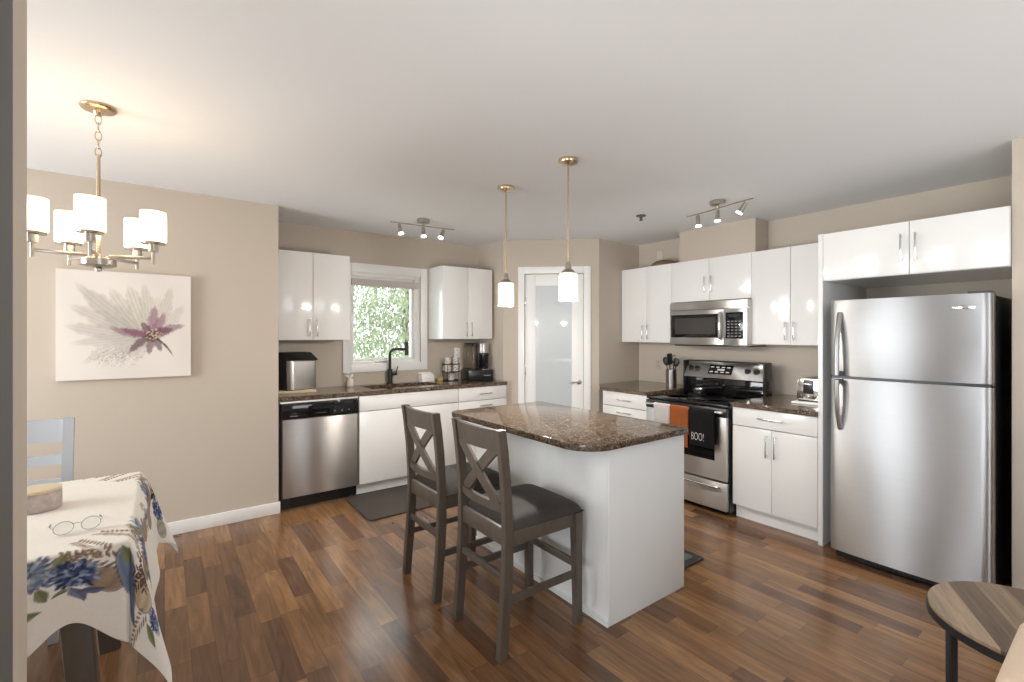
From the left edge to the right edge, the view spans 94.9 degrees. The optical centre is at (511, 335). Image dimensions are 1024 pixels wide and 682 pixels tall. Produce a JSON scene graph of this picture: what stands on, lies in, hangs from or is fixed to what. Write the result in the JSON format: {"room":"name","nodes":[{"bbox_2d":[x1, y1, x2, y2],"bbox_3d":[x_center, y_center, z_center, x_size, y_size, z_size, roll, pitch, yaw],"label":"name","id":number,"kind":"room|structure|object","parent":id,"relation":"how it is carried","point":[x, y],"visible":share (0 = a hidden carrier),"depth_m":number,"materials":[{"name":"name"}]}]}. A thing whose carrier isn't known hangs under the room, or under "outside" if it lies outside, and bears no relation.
{"room":"kitchen","nodes":[
{"label":"kitchen","id":0,"kind":"room"},
{"bbox_2d":[0,0,26,681],"bbox_3d":[-1.399,0.193,0.756,0.850,2.440,0.127,0,0,-36],"label":"wall","id":1,"kind":"structure","parent":0,"point":[19,6],"depth_m":0.97,"materials":[{"name":"paint"}]},
{"bbox_2d":[27,168,277,522],"bbox_3d":[-3.655,0.193,2.863,3.926,2.440,0.750,0,0,-36],"label":"wall","id":2,"kind":"structure","parent":0,"point":[205,442],"depth_m":3.38,"materials":[{"name":"paint"}]},
{"bbox_2d":[56,268,190,380],"bbox_3d":[-2.587,-0.065,3.163,0.700,0.708,0.032,0,0,-36],"label":"wall picture","id":3,"kind":"object","parent":2,"relation":"attached to","point":[110,325],"visible":1,"depth_m":3.13,"materials":[{"name":"fabric"}]},
{"bbox_2d":[167,502,279,534],"bbox_3d":[-3.343,1.367,2.620,3.738,0.092,0.012,0,0,-36],"label":"baseboard","id":4,"kind":"structure","parent":2,"relation":"attached to","point":[203,522],"depth_m":3.50,"materials":[{"name":"white wood"}]},
{"bbox_2d":[278,221,476,387],"bbox_3d":[-1.328,0.193,4.888,2.224,2.440,0.160,0,0,-36],"label":"wall","id":5,"kind":"structure","parent":0,"point":[362,247],"depth_m":4.73,"materials":[{"name":"paint"}]},
{"bbox_2d":[278,249,349,339],"bbox_3d":[-1.799,-0.337,4.209,0.597,0.760,0.367,0,0,-36],"label":"upper cabinet","id":6,"kind":"object","parent":5,"relation":"attached to","point":[314,288],"visible":0.95,"depth_m":4.07,"materials":[{"name":"white wood"}]},
{"bbox_2d":[342,262,426,372],"bbox_3d":[-1.320,-0.172,4.870,0.897,1.080,0.158,0,0,-36],"label":"window","id":7,"kind":"structure","parent":5,"relation":"in","point":[361,274],"depth_m":4.88,"materials":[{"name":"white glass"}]},
{"bbox_2d":[454,347,459,357],"bbox_3d":[-0.620,0.198,5.305,0.072,0.116,0.010,0,0,-36],"label":"power outlet","id":8,"kind":"object","parent":5,"relation":"attached to","point":[456,350],"visible":0.91,"depth_m":5.30,"materials":[{"name":"white plastic"}]},
{"bbox_2d":[428,265,491,338],"bbox_3d":[-0.554,-0.339,5.130,0.613,0.760,0.367,0,0,-36],"label":"upper cabinet","id":9,"kind":"object","parent":5,"relation":"attached to","point":[459,298],"visible":1,"depth_m":4.98,"materials":[{"name":"white wood"}]},
{"bbox_2d":[477,241,502,380],"bbox_3d":[-0.261,0.193,5.380,0.105,2.440,0.640,0,0,-38],"label":"wall","id":10,"kind":"structure","parent":0,"point":[490,256],"depth_m":5.21,"materials":[{"name":"paint"}]},
{"bbox_2d":[27,486,1011,681],"bbox_3d":[0.176,1.453,0.939,7.800,0.080,8.500,0,0,-36],"label":"floor","id":11,"kind":"structure","parent":0,"point":[316,592],"depth_m":2.34,"materials":[{"name":"laminate"}]},
{"bbox_2d":[27,417,74,645],"bbox_3d":[-2.428,0.931,2.238,0.456,0.966,0.543,0,0,-36],"label":"dining chair","id":12,"kind":"object","parent":11,"relation":"on","point":[51,430],"visible":0.23,"depth_m":2.50,"materials":[{"name":"grey paint"}]},
{"bbox_2d":[60,623,121,681],"bbox_3d":[-2.107,1.040,1.464,1.452,0.750,0.944,0,0,-36],"label":"dining table","id":13,"kind":"object","parent":11,"relation":"on","point":[78,640],"visible":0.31,"depth_m":1.51,"materials":[{"name":"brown wood"}]},
{"bbox_2d":[27,471,177,681],"bbox_3d":[-2.070,0.904,1.529,1.624,0.487,1.152,0,0,-36],"label":"tablecloth","id":14,"kind":"object","parent":13,"relation":"on","point":[105,577],"visible":0.88,"depth_m":1.51,"materials":[{"name":"white fabric"}]},
{"bbox_2d":[27,483,62,514],"bbox_3d":[-1.796,0.620,1.782,0.132,0.081,0.132,0,0,-36],"label":"candle jar","id":15,"kind":"object","parent":14,"relation":"on","point":[45,497],"visible":0.78,"depth_m":1.76,"materials":[{"name":"beige glass"}]},
{"bbox_2d":[49,514,102,534],"bbox_3d":[-1.501,0.637,1.620,0.138,0.048,0.139,0,0,-44],"label":"glasses","id":16,"kind":"object","parent":14,"relation":"on","point":[100,515],"visible":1,"depth_m":1.58,"materials":[{"name":"metal"}]},
{"bbox_2d":[278,396,357,509],"bbox_3d":[-1.743,0.973,4.116,0.615,0.880,0.549,0,0,-36],"label":"dishwasher","id":17,"kind":"object","parent":11,"relation":"on","point":[318,438],"visible":1,"depth_m":3.88,"materials":[{"name":"silver metal"}]},
{"bbox_2d":[345,484,432,520],"bbox_3d":[-0.846,1.407,4.125,1.055,0.012,0.640,0,0,-36],"label":"floor mat","id":18,"kind":"object","parent":11,"relation":"on","point":[388,502],"visible":0.55,"depth_m":3.93,"materials":[{"name":"grey fabric"}]},
{"bbox_2d":[356,389,457,493],"bbox_3d":[-1.096,0.973,4.606,0.990,0.880,0.550,0,0,-36],"label":"base cabinet","id":19,"kind":"object","parent":11,"relation":"on","point":[382,461],"visible":0.63,"depth_m":4.27,"materials":[{"name":"white laminate"}]},
{"bbox_2d":[278,378,506,401],"bbox_3d":[-1.113,0.511,4.594,2.218,0.036,0.566,0,0,-36],"label":"countertop","id":20,"kind":"structure","parent":19,"relation":"on","point":[402,387],"depth_m":4.39,"materials":[{"name":"stone"}]},
{"bbox_2d":[278,388,315,393],"bbox_3d":[-1.920,0.482,4.102,0.330,0.022,0.300,0,0,-36],"label":"cutting board","id":21,"kind":"object","parent":20,"relation":"on","point":[307,389],"visible":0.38,"depth_m":4.00,"materials":[{"name":"brown wood"}]},
{"bbox_2d":[278,351,317,390],"bbox_3d":[-1.902,0.309,4.127,0.263,0.323,0.276,0,0,36],"label":"bread box","id":22,"kind":"object","parent":21,"relation":"on","point":[296,369],"visible":0.74,"depth_m":4.02,"materials":[{"name":"metal"}]},
{"bbox_2d":[345,372,353,386],"bbox_3d":[-1.565,0.423,4.526,0.088,0.139,0.072,0,0,-36],"label":"jar","id":23,"kind":"object","parent":20,"relation":"on","point":[350,382],"visible":1,"depth_m":4.50,"materials":[{"name":"beige ceramic"}]},
{"bbox_2d":[387,342,407,383],"bbox_3d":[-1.169,0.281,4.806,0.220,0.425,0.060,0,0,-29],"label":"kitchen faucet","id":24,"kind":"object","parent":20,"relation":"on","point":[390,373],"visible":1,"depth_m":4.76,"materials":[{"name":"black metal"}]},
{"bbox_2d":[366,385,435,410],"bbox_3d":[-1.080,0.616,4.624,0.720,0.174,0.320,0,0,-36],"label":"sink","id":25,"kind":"object","parent":20,"relation":"in","point":[424,385],"visible":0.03,"depth_m":4.50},
{"bbox_2d":[418,372,434,381],"bbox_3d":[-0.911,0.446,5.009,0.150,0.095,0.090,0,0,-36],"label":"napkin holder","id":26,"kind":"object","parent":20,"relation":"on","point":[423,376],"visible":1,"depth_m":4.98,"materials":[{"name":"white ceramic"}]},
{"bbox_2d":[442,363,459,380],"bbox_3d":[-0.668,0.402,5.127,0.205,0.180,0.176,0,0,-36],"label":"mug rack","id":27,"kind":"object","parent":20,"relation":"on","point":[447,372],"visible":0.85,"depth_m":5.07,"materials":[{"name":"black metal"}]},
{"bbox_2d":[442,365,450,371],"bbox_3d":[-0.698,0.360,5.080,0.087,0.068,0.074,0,0,-41],"label":"mug","id":28,"kind":"object","parent":27,"relation":"on","point":[445,366],"visible":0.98,"depth_m":5.06,"materials":[{"name":"white ceramic"}]},
{"bbox_2d":[443,357,450,363],"bbox_3d":[-0.697,0.278,5.089,0.074,0.068,0.087,0,0,-37],"label":"mug","id":29,"kind":"object","parent":27,"relation":"on","point":[448,359],"visible":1,"depth_m":5.06,"materials":[{"name":"white ceramic"}]},
{"bbox_2d":[452,357,459,363],"bbox_3d":[-0.614,0.278,5.140,0.087,0.068,0.074,0,0,-20],"label":"mug","id":30,"kind":"object","parent":27,"relation":"on","point":[454,359],"visible":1,"depth_m":5.11,"materials":[{"name":"white ceramic"}]},
{"bbox_2d":[452,365,460,370],"bbox_3d":[-0.615,0.360,5.141,0.087,0.068,0.074,0,0,-37],"label":"mug","id":31,"kind":"object","parent":27,"relation":"on","point":[454,367],"visible":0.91,"depth_m":5.11,"materials":[{"name":"white ceramic"}]},
{"bbox_2d":[448,374,454,379],"bbox_3d":[-0.662,0.458,5.125,0.074,0.068,0.087,0,0,1],"label":"mug","id":32,"kind":"object","parent":20,"relation":"on","point":[450,376],"visible":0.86,"depth_m":5.09,"materials":[{"name":"white ceramic"}]},
{"bbox_2d":[462,343,492,380],"bbox_3d":[-0.386,0.289,5.231,0.290,0.408,0.252,0,0,-24],"label":"coffee maker","id":33,"kind":"object","parent":20,"relation":"on","point":[479,370],"visible":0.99,"depth_m":5.18,"materials":[{"name":"black plastic"}]},
{"bbox_2d":[401,404,499,603],"bbox_3d":[-0.338,0.913,2.772,0.524,1.000,0.434,0,0,-36],"label":"counter stool","id":34,"kind":"object","parent":11,"relation":"on","point":[437,486],"visible":0.7,"depth_m":2.62,"materials":[{"name":"grey wood"}]},
{"bbox_2d":[443,385,505,461],"bbox_3d":[-0.449,0.973,5.063,0.590,0.880,0.584,0,0,-36],"label":"base cabinet","id":35,"kind":"object","parent":11,"relation":"on","point":[484,396],"visible":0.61,"depth_m":4.83,"materials":[{"name":"white laminate"}]},
{"bbox_2d":[451,417,583,663],"bbox_3d":[0.017,0.913,2.328,0.524,1.000,0.434,0,0,-36],"label":"counter stool","id":36,"kind":"object","parent":11,"relation":"on","point":[515,518],"visible":1,"depth_m":2.22,"materials":[{"name":"grey wood"}]},
{"bbox_2d":[476,424,683,627],"bbox_3d":[0.370,0.982,2.946,0.664,0.863,1.200,0,0,-36],"label":"kitchen island","id":37,"kind":"object","parent":11,"relation":"on","point":[631,498],"visible":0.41,"depth_m":2.45,"materials":[{"name":"white paint"}]},
{"bbox_2d":[452,401,687,451],"bbox_3d":[0.280,0.531,2.899,0.807,0.035,1.301,0,0,-36],"label":"island countertop","id":38,"kind":"structure","parent":37,"relation":"on","point":[561,426],"depth_m":2.67,"materials":[{"name":"stone"}]},
{"bbox_2d":[603,390,647,419],"bbox_3d":[1.393,0.982,4.732,0.854,0.862,0.555,0,0,-36],"label":"base cabinet","id":39,"kind":"object","parent":11,"relation":"on","point":[617,403],"visible":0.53,"depth_m":4.49,"materials":[{"name":"white laminate"}]},
{"bbox_2d":[599,380,682,395],"bbox_3d":[1.341,0.532,4.824,0.857,0.033,0.768,0,0,-36],"label":"countertop","id":40,"kind":"structure","parent":39,"relation":"on","point":[639,387],"depth_m":4.63,"materials":[{"name":"stone"}]},
{"bbox_2d":[666,369,676,386],"bbox_3d":[1.612,0.430,4.751,0.108,0.172,0.108,0,0,-36],"label":"utensil crock","id":41,"kind":"object","parent":40,"relation":"on","point":[671,375],"visible":0.99,"depth_m":4.71,"materials":[{"name":"metal"}]},
{"bbox_2d":[663,357,667,368],"bbox_3d":[1.574,0.362,4.787,0.027,0.285,0.084,0,0,-36],"label":"spoon","id":42,"kind":"object","parent":41,"relation":"in","point":[664,358],"visible":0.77,"depth_m":4.79,"materials":[{"name":"black plastic"}]},
{"bbox_2d":[667,353,671,368],"bbox_3d":[1.589,0.343,4.734,0.088,0.322,0.012,0,0,-36],"label":"spatula","id":43,"kind":"object","parent":41,"relation":"in","point":[669,356],"visible":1,"depth_m":4.73,"materials":[{"name":"black plastic"}]},
{"bbox_2d":[673,358,679,369],"bbox_3d":[1.646,0.367,4.714,0.077,0.276,0.025,0,0,44],"label":"spoon","id":44,"kind":"object","parent":41,"relation":"in","point":[676,361],"visible":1,"depth_m":4.71,"materials":[{"name":"black plastic"}]},
{"bbox_2d":[684,549,703,568],"bbox_3d":[0.751,1.405,3.294,0.345,0.016,1.095,0,0,-36],"label":"floor mat","id":45,"kind":"object","parent":11,"relation":"on","point":[690,558],"visible":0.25,"depth_m":2.94,"materials":[{"name":"grey fabric"}]},
{"bbox_2d":[645,359,771,514],"bbox_3d":[1.694,0.826,4.117,0.785,1.174,0.768,0,0,-36],"label":"electric range","id":46,"kind":"object","parent":11,"relation":"on","point":[708,472],"visible":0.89,"depth_m":3.91,"materials":[{"name":"silver metal"}]},
{"bbox_2d":[654,402,670,423],"bbox_3d":[1.288,0.738,4.022,0.036,0.310,0.159,0,0,-36],"label":"dish towel","id":47,"kind":"object","parent":46,"relation":"hanging from","point":[661,410],"visible":0.63,"depth_m":4.01,"materials":[{"name":"white fabric"}]},
{"bbox_2d":[670,404,688,447],"bbox_3d":[1.388,0.748,3.887,0.036,0.330,0.171,0,0,-36],"label":"dish towel","id":48,"kind":"object","parent":46,"relation":"hanging from","point":[679,415],"visible":0.71,"depth_m":3.86,"materials":[{"name":"orange fabric"}]},
{"bbox_2d":[692,388,705,394],"bbox_3d":[1.710,0.516,4.298,0.116,0.055,0.116,0,0,-36],"label":"spoon rest","id":49,"kind":"object","parent":46,"relation":"on","point":[697,391],"visible":0.98,"depth_m":4.26,"materials":[{"name":"metal"}]},
{"bbox_2d":[647,391,752,407],"bbox_3d":[1.716,0.556,4.134,0.685,0.023,0.768,0,0,-36],"label":"cooktop","id":50,"kind":"object","parent":46,"relation":"in","point":[710,399],"depth_m":4.06,"materials":[{"name":"black glass"}]},
{"bbox_2d":[689,407,715,448],"bbox_3d":[1.505,0.730,3.723,0.042,0.296,0.220,0,0,-36],"label":"dish towel","id":51,"kind":"object","parent":46,"relation":"hanging from","point":[702,422],"visible":1,"depth_m":3.70,"materials":[{"name":"black fabric"}]},
{"bbox_2d":[733,407,817,540],"bbox_3d":[2.201,0.982,3.638,0.854,0.862,0.592,0,0,-36],"label":"base cabinet","id":52,"kind":"object","parent":11,"relation":"on","point":[775,454],"visible":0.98,"depth_m":3.39,"materials":[{"name":"white laminate"}]},
{"bbox_2d":[731,394,817,416],"bbox_3d":[2.211,0.532,3.646,0.857,0.033,0.595,0,0,-36],"label":"countertop","id":53,"kind":"structure","parent":52,"relation":"on","point":[781,403],"depth_m":3.50,"materials":[{"name":"stone"}]},
{"bbox_2d":[791,400,817,405],"bbox_3d":[2.327,0.509,3.573,0.320,0.014,0.250,0,0,-36],"label":"serving tray","id":54,"kind":"object","parent":53,"relation":"on","point":[795,401],"visible":0.26,"depth_m":3.50,"materials":[{"name":"white ceramic"}]},
{"bbox_2d":[797,376,817,402],"bbox_3d":[2.342,0.412,3.587,0.290,0.180,0.210,0,0,-36],"label":"toaster","id":55,"kind":"object","parent":54,"relation":"on","point":[807,387],"visible":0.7,"depth_m":3.53,"materials":[{"name":"metal"}]},
{"bbox_2d":[818,234,866,545],"bbox_3d":[2.406,0.368,3.402,0.835,2.090,0.028,0,0,-36],"label":"panel","id":56,"kind":"object","parent":11,"relation":"on","point":[828,292],"visible":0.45,"depth_m":3.16,"materials":[{"name":"white wood"}]},
{"bbox_2d":[831,290,1011,585],"bbox_3d":[2.534,0.588,2.917,0.876,1.640,0.738,0,0,-36],"label":"refrigerator","id":57,"kind":"object","parent":11,"relation":"on","point":[921,386],"visible":0.95,"depth_m":2.64,"materials":[{"name":"silver metal"}]},
{"bbox_2d":[926,581,1023,681],"bbox_3d":[1.669,1.163,1.476,0.552,0.500,0.552,0,0,-36],"label":"end table","id":58,"kind":"object","parent":11,"relation":"on","point":[987,618],"visible":0.91,"depth_m":1.53,"materials":[{"name":"brown wood"}]},
{"bbox_2d":[995,623,1023,681],"bbox_3d":[1.376,1.037,0.090,0.920,0.752,1.848,0,0,-36],"label":"sofa","id":59,"kind":"object","parent":11,"relation":"on","point":[1012,669],"visible":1,"depth_m":0.95,"materials":[{"name":"beige fabric"}]},
{"bbox_2d":[27,0,1023,246],"bbox_3d":[0.176,-1.077,0.939,7.800,0.100,8.500,0,0,-36],"label":"ceiling","id":60,"kind":"structure","parent":0,"point":[354,115],"depth_m":2.09,"materials":[{"name":"paint"}]},
{"bbox_2d":[27,100,166,271],"bbox_3d":[-1.852,-0.656,2.097,0.501,0.742,0.486,0,0,-36],"label":"chandelier","id":61,"kind":"object","parent":60,"relation":"hanging from","point":[87,222],"visible":0.99,"depth_m":2.11,"materials":[{"name":"white glass"}]},
{"bbox_2d":[390,218,453,239],"bbox_3d":[-0.787,-0.947,4.168,0.590,0.160,0.114,0,0,-30],"label":"track light","id":62,"kind":"object","parent":60,"relation":"attached to","point":[423,221],"visible":1,"depth_m":4.14,"materials":[{"name":"silver metal"}]},
{"bbox_2d":[497,184,514,305],"bbox_3d":[-0.042,-0.615,3.256,0.120,0.825,0.120,0,0,-36],"label":"pendant lamp","id":63,"kind":"object","parent":60,"relation":"hanging from","point":[505,287],"visible":1,"depth_m":3.22,"materials":[{"name":"white glass"}]},
{"bbox_2d":[558,156,578,300],"bbox_3d":[0.329,-0.615,2.746,0.120,0.825,0.120,0,0,-36],"label":"pendant lamp","id":64,"kind":"object","parent":60,"relation":"hanging from","point":[568,278],"visible":1,"depth_m":2.71,"materials":[{"name":"white glass"}]},
{"bbox_2d":[636,214,645,220],"bbox_3d":[1.107,-1.005,4.032,0.084,0.044,0.084,0,0,-36],"label":"sprinkler","id":65,"kind":"object","parent":60,"relation":"attached to","point":[640,216],"visible":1,"depth_m":4.02,"materials":[{"name":"metal"}]},
{"bbox_2d":[687,198,752,226],"bbox_3d":[1.572,-0.948,3.593,0.114,0.158,0.590,0,0,-29],"label":"track light","id":66,"kind":"object","parent":60,"relation":"attached to","point":[717,203],"visible":1,"depth_m":3.57,"materials":[{"name":"silver metal"}]},
{"bbox_2d":[503,239,598,411],"bbox_3d":[0.420,0.193,5.099,1.026,2.440,0.100,0,0,6],"label":"wall","id":67,"kind":"structure","parent":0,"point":[582,252],"depth_m":5.07,"materials":[{"name":"paint"}]},
{"bbox_2d":[525,274,582,408],"bbox_3d":[0.447,0.374,5.046,0.634,2.061,0.093,0,0,6],"label":"door","id":68,"kind":"structure","parent":67,"relation":"attached to","point":[553,327],"depth_m":5.07,"materials":[{"name":"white glass"}]},
{"bbox_2d":[518,266,590,409],"bbox_3d":[0.452,0.339,5.037,0.775,2.148,0.016,0,0,6],"label":"door frame","id":69,"kind":"structure","parent":67,"relation":"attached to","point":[586,270],"depth_m":5.03,"materials":[{"name":"white wood"}]},
{"bbox_2d":[599,239,638,411],"bbox_3d":[1.212,0.193,5.270,0.786,2.440,0.100,0,0,-36],"label":"wall","id":70,"kind":"structure","parent":0,"point":[618,360],"depth_m":5.13,"materials":[{"name":"paint"}]},
{"bbox_2d":[679,217,767,261],"bbox_3d":[1.993,-0.874,4.468,0.233,0.306,0.753,0,0,-36],"label":"duct cover","id":71,"kind":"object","parent":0,"point":[747,235],"depth_m":4.32,"materials":[{"name":"paint"}]},
{"bbox_2d":[639,175,1011,394],"bbox_3d":[3.608,0.193,2.584,0.125,2.440,7.067,0,0,-36],"label":"wall","id":72,"kind":"structure","parent":0,"point":[790,363],"depth_m":3.90,"materials":[{"name":"paint"}]},
{"bbox_2d":[622,264,672,342],"bbox_3d":[1.512,-0.321,5.023,0.342,0.793,0.637,0,0,-36],"label":"upper cabinet","id":73,"kind":"object","parent":72,"relation":"attached to","point":[646,291],"visible":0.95,"depth_m":4.92,"materials":[{"name":"laminate"}]},
{"bbox_2d":[651,260,677,265],"bbox_3d":[1.608,-0.752,4.938,0.286,0.069,0.286,0,0,-36],"label":"wicker bowl","id":74,"kind":"object","parent":73,"relation":"on","point":[661,262],"visible":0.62,"depth_m":4.83,"materials":[{"name":"brown wicker"}]},
{"bbox_2d":[655,359,660,368],"bbox_3d":[1.608,0.318,5.175,0.010,0.116,0.072,0,0,-36],"label":"power outlet","id":75,"kind":"object","parent":72,"relation":"attached to","point":[657,361],"visible":1,"depth_m":5.17,"materials":[{"name":"paint"}]},
{"bbox_2d":[657,251,662,260],"bbox_3d":[1.623,-0.872,5.157,0.008,0.100,0.076,0,0,-36],"label":"wall plate","id":76,"kind":"object","parent":72,"relation":"attached to","point":[659,253],"visible":0.99,"depth_m":5.15,"materials":[{"name":"white plastic"}]},
{"bbox_2d":[672,252,751,302],"bbox_3d":[1.937,-0.519,4.448,0.342,0.395,0.794,0,0,-36],"label":"upper cabinet","id":77,"kind":"object","parent":72,"relation":"attached to","point":[729,277],"visible":0.94,"depth_m":4.33,"materials":[{"name":"wood"}]},
{"bbox_2d":[670,299,765,346],"bbox_3d":[1.908,-0.103,4.401,0.446,0.413,0.765,0,0,-36],"label":"microwave","id":78,"kind":"object","parent":77,"relation":"attached to","point":[723,323],"visible":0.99,"depth_m":4.25,"materials":[{"name":"metal"}]},
{"bbox_2d":[675,344,765,346],"bbox_3d":[1.948,0.097,4.430,0.330,0.012,0.725,0,0,-36],"label":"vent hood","id":79,"kind":"object","parent":78,"relation":"attached to","point":[750,345],"depth_m":4.20,"materials":[{"name":"metal"}]},
{"bbox_2d":[752,243,817,344],"bbox_3d":[2.383,-0.319,3.845,0.342,0.797,0.705,0,0,-36],"label":"upper cabinet","id":80,"kind":"object","parent":72,"relation":"attached to","point":[784,280],"visible":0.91,"depth_m":3.82,"materials":[{"name":"wood"}]},
{"bbox_2d":[823,206,1011,287],"bbox_3d":[2.658,-0.519,3.032,0.867,0.314,0.864,0,0,-36],"label":"upper cabinet","id":81,"kind":"object","parent":72,"relation":"attached to","point":[974,245],"visible":1,"depth_m":2.77,"materials":[{"name":"wood"}]},
{"bbox_2d":[1012,137,1023,589],"bbox_3d":[2.985,0.193,2.657,0.790,2.440,0.124,0,0,-36],"label":"wall","id":82,"kind":"structure","parent":0,"point":[1017,144],"depth_m":2.45,"materials":[{"name":"paint"}]},
{"label":"outside","id":83,"kind":"structure","parent":0,"visible":0},
{"bbox_3d":[-9.355,1.963,21.065,50.000,0.100,35.000,0,0,-36],"label":"ground","id":84,"kind":"structure","parent":83,"visible":0},
{"bbox_2d":[354,286,409,358],"bbox_3d":[-1.876,-0.136,8.425,2.827,4.103,2.778,0,0,41],"label":"willow tree","id":85,"kind":"object","parent":84,"relation":"on","point":[401,317],"visible":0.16,"depth_m":7.71,"materials":[{"name":"green plant"}]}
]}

